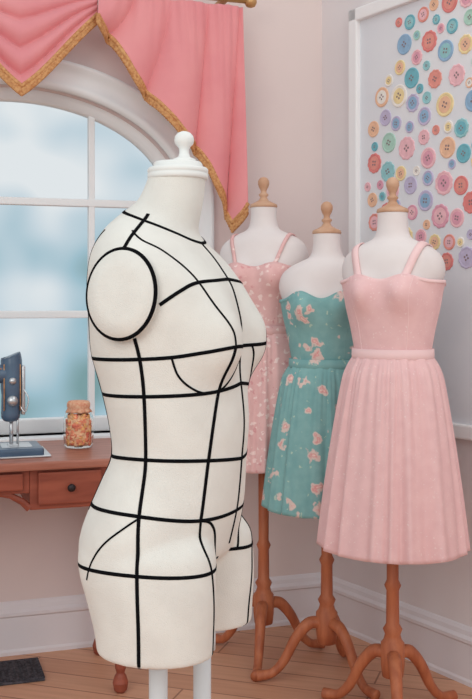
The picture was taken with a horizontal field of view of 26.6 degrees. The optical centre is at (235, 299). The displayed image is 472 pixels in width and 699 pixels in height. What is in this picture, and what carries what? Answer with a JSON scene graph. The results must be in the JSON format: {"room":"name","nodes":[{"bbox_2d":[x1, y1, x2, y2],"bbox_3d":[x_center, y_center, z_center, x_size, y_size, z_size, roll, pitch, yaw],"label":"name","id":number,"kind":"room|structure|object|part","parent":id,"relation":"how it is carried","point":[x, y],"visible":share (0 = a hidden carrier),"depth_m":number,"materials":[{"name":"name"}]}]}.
{"room":"design studio","nodes":[
{"label":"design studio","id":0,"kind":"room"},
{"bbox_2d":[0,0,321,601],"bbox_3d":[-1.244,-0.155,3.273,3.551,2.690,0.140,0,0,-18],"label":"wall","id":1,"kind":"structure","parent":0,"point":[39,549],"depth_m":3.65,"materials":[{"name":"paint"}]},
{"bbox_2d":[0,87,165,441],"bbox_3d":[-0.755,-0.087,3.404,1.440,1.275,0.200,0,0,-18],"label":"window","id":2,"kind":"structure","parent":1,"relation":"in","point":[44,425],"depth_m":3.49,"materials":[{"name":"white wood"}]},
{"bbox_3d":[-0.767,-0.133,3.437,1.180,1.185,0.050,0,0,-18],"label":"sash","id":3,"kind":"part","parent":2,"relation":"part of","materials":[{"name":"white wood"}]},
{"bbox_2d":[0,60,213,248],"bbox_3d":[-0.739,-0.182,3.355,1.380,1.285,0.044,0,0,-18],"label":"window frame","id":4,"kind":"structure","parent":1,"relation":"attached to","point":[78,80],"depth_m":3.46,"materials":[{"name":"white wood"}]},
{"bbox_2d":[0,0,256,232],"bbox_3d":[-0.718,-0.652,3.270,1.647,0.840,0.198,0,0,-18],"label":"curtain valance","id":5,"kind":"object","parent":1,"relation":"attached to","point":[185,58],"visible":0.99,"depth_m":3.38,"materials":[{"name":"fabric"},{"name":"gold braid trim"}]},
{"bbox_3d":[-0.692,-0.802,3.213,0.522,0.306,0.072,0,0,-18],"label":"swag trim","id":6,"kind":"part","parent":5,"relation":"part of","materials":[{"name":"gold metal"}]},
{"bbox_3d":[-0.216,-0.589,3.395,0.534,0.713,0.079,0,0,-18],"label":"cascade trim","id":7,"kind":"part","parent":5,"relation":"part of","materials":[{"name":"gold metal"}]},
{"bbox_3d":[-0.725,-1.045,3.240,1.615,0.020,0.020,0,0,-18],"label":"rod","id":8,"kind":"part","parent":5,"relation":"part of","materials":[{"name":"gold metal"}]},
{"bbox_2d":[0,572,320,656],"bbox_3d":[-1.293,1.101,3.172,3.395,0.178,0.020,0,0,-18],"label":"baseboard","id":9,"kind":"structure","parent":1,"relation":"attached to","point":[39,625],"depth_m":3.40,"materials":[{"name":"white wood"}]},
{"bbox_2d":[0,625,471,698],"bbox_3d":[-0.300,1.215,1.550,5.800,0.050,5.500,0,0,0],"label":"floor","id":10,"kind":"structure","parent":0,"point":[80,673],"depth_m":3.15,"materials":[{"name":"brown wood"}]},
{"bbox_2d":[0,657,44,685],"bbox_3d":[-0.774,1.184,3.169,0.312,0.010,0.200,0,0,-18],"label":"floor mat","id":11,"kind":"object","parent":10,"relation":"on","point":[26,670],"visible":1,"depth_m":3.17,"materials":[{"name":"grey fabric"}]},
{"bbox_2d":[0,438,127,693],"bbox_3d":[-0.947,0.830,3.006,1.270,0.720,0.458,0,0,-18],"label":"desk","id":12,"kind":"object","parent":10,"relation":"on","point":[71,477],"visible":0.49,"depth_m":2.94,"materials":[{"name":"brown wood"}]},
{"bbox_2d":[0,352,50,458],"bbox_3d":[-0.806,0.309,3.010,0.470,0.320,0.200,0,0,-18],"label":"sewing machine","id":13,"kind":"object","parent":12,"relation":"on","point":[12,371],"visible":1,"depth_m":3.02,"materials":[{"name":"metal"}]},
{"bbox_2d":[63,400,93,448],"bbox_3d":[-0.502,0.394,3.190,0.096,0.149,0.096,0,0,0],"label":"jar","id":14,"kind":"object","parent":12,"relation":"on","point":[78,424],"visible":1,"depth_m":3.15,"materials":[{"name":"clear glass"}]},
{"bbox_3d":[-0.502,0.339,3.192,0.087,0.038,0.085,0,0,0],"label":"cloth lid","id":15,"kind":"part","parent":14,"relation":"part of","materials":[{"name":"orange fabric"}]},
{"bbox_2d":[78,131,266,698],"bbox_3d":[-0.096,0.447,1.738,0.409,1.486,0.409,0,0,-36],"label":"mannequin","id":16,"kind":"object","parent":10,"relation":"on","point":[177,340],"visible":1,"depth_m":1.63},
{"bbox_3d":[-0.186,-0.010,1.618,0.130,0.154,0.021,0,0,20],"label":"arm plate piping","id":17,"kind":"part","parent":16,"relation":"part of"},
{"bbox_3d":[-0.176,-0.010,1.646,0.121,0.145,0.081,0,0,20],"label":"arm plate","id":18,"kind":"part","parent":16,"relation":"part of","materials":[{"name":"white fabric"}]},
{"bbox_3d":[-0.091,-0.268,1.757,0.040,0.056,0.040,0,0,20],"label":"neck knob","id":19,"kind":"part","parent":16,"relation":"part of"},
{"bbox_2d":[216,177,324,681],"bbox_3d":[0.066,0.389,3.304,0.395,1.598,0.377,0,0,18],"label":"mannequin","id":20,"kind":"object","parent":10,"relation":"on","point":[260,243],"visible":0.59,"depth_m":3.29,"materials":[{"name":"fabric"}]},
{"bbox_2d":[228,232,295,473],"bbox_3d":[0.092,0.166,3.326,0.366,0.778,0.336,0,0,18],"label":"floral dress","id":21,"kind":"object","parent":20,"relation":"attached to","point":[261,282],"visible":0.23,"depth_m":3.20,"materials":[{"name":"pink fabric"}]},
{"bbox_2d":[256,201,379,698],"bbox_3d":[0.277,0.439,3.176,0.395,1.498,0.377,0,0,14],"label":"mannequin","id":22,"kind":"object","parent":10,"relation":"on","point":[319,275],"visible":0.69,"depth_m":3.11,"materials":[{"name":"fabric"}]},
{"bbox_2d":[261,291,353,518],"bbox_3d":[0.286,0.314,3.140,0.405,0.684,0.376,0,0,14],"label":"floral dress","id":23,"kind":"object","parent":22,"relation":"on","point":[318,331],"visible":0.62,"depth_m":3.03,"materials":[{"name":"teal fabric"}]},
{"bbox_2d":[321,177,457,698],"bbox_3d":[0.413,0.418,2.869,0.375,1.540,0.400,0,0,28],"label":"mannequin","id":24,"kind":"object","parent":10,"relation":"on","point":[387,254],"visible":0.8,"depth_m":2.83,"materials":[{"name":"fabric"}]},
{"bbox_2d":[316,241,469,564],"bbox_3d":[0.449,0.272,2.861,0.430,0.877,0.397,0,0,28],"label":"sundress","id":25,"kind":"object","parent":24,"relation":"on","point":[393,490],"visible":1,"depth_m":2.74,"materials":[{"name":"fabric"}]},
{"bbox_2d":[322,0,471,626],"bbox_3d":[1.079,-0.155,2.663,0.120,2.690,2.599,0,0,-33],"label":"wall","id":26,"kind":"structure","parent":0,"point":[444,589],"depth_m":3.59,"materials":[{"name":"paint"}]},
{"bbox_2d":[320,576,471,687],"bbox_3d":[1.022,1.101,2.623,0.020,0.178,2.593,0,0,-33],"label":"baseboard","id":27,"kind":"structure","parent":26,"relation":"attached to","point":[445,644],"depth_m":3.28,"materials":[{"name":"white wood"}]},
{"bbox_2d":[349,0,471,440],"bbox_3d":[0.767,-0.297,3.003,0.032,1.455,1.310,0,0,-33],"label":"collage frame","id":28,"kind":"object","parent":26,"relation":"attached to","point":[410,61],"visible":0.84,"depth_m":3.24,"materials":[{"name":"white wood"}]}
]}

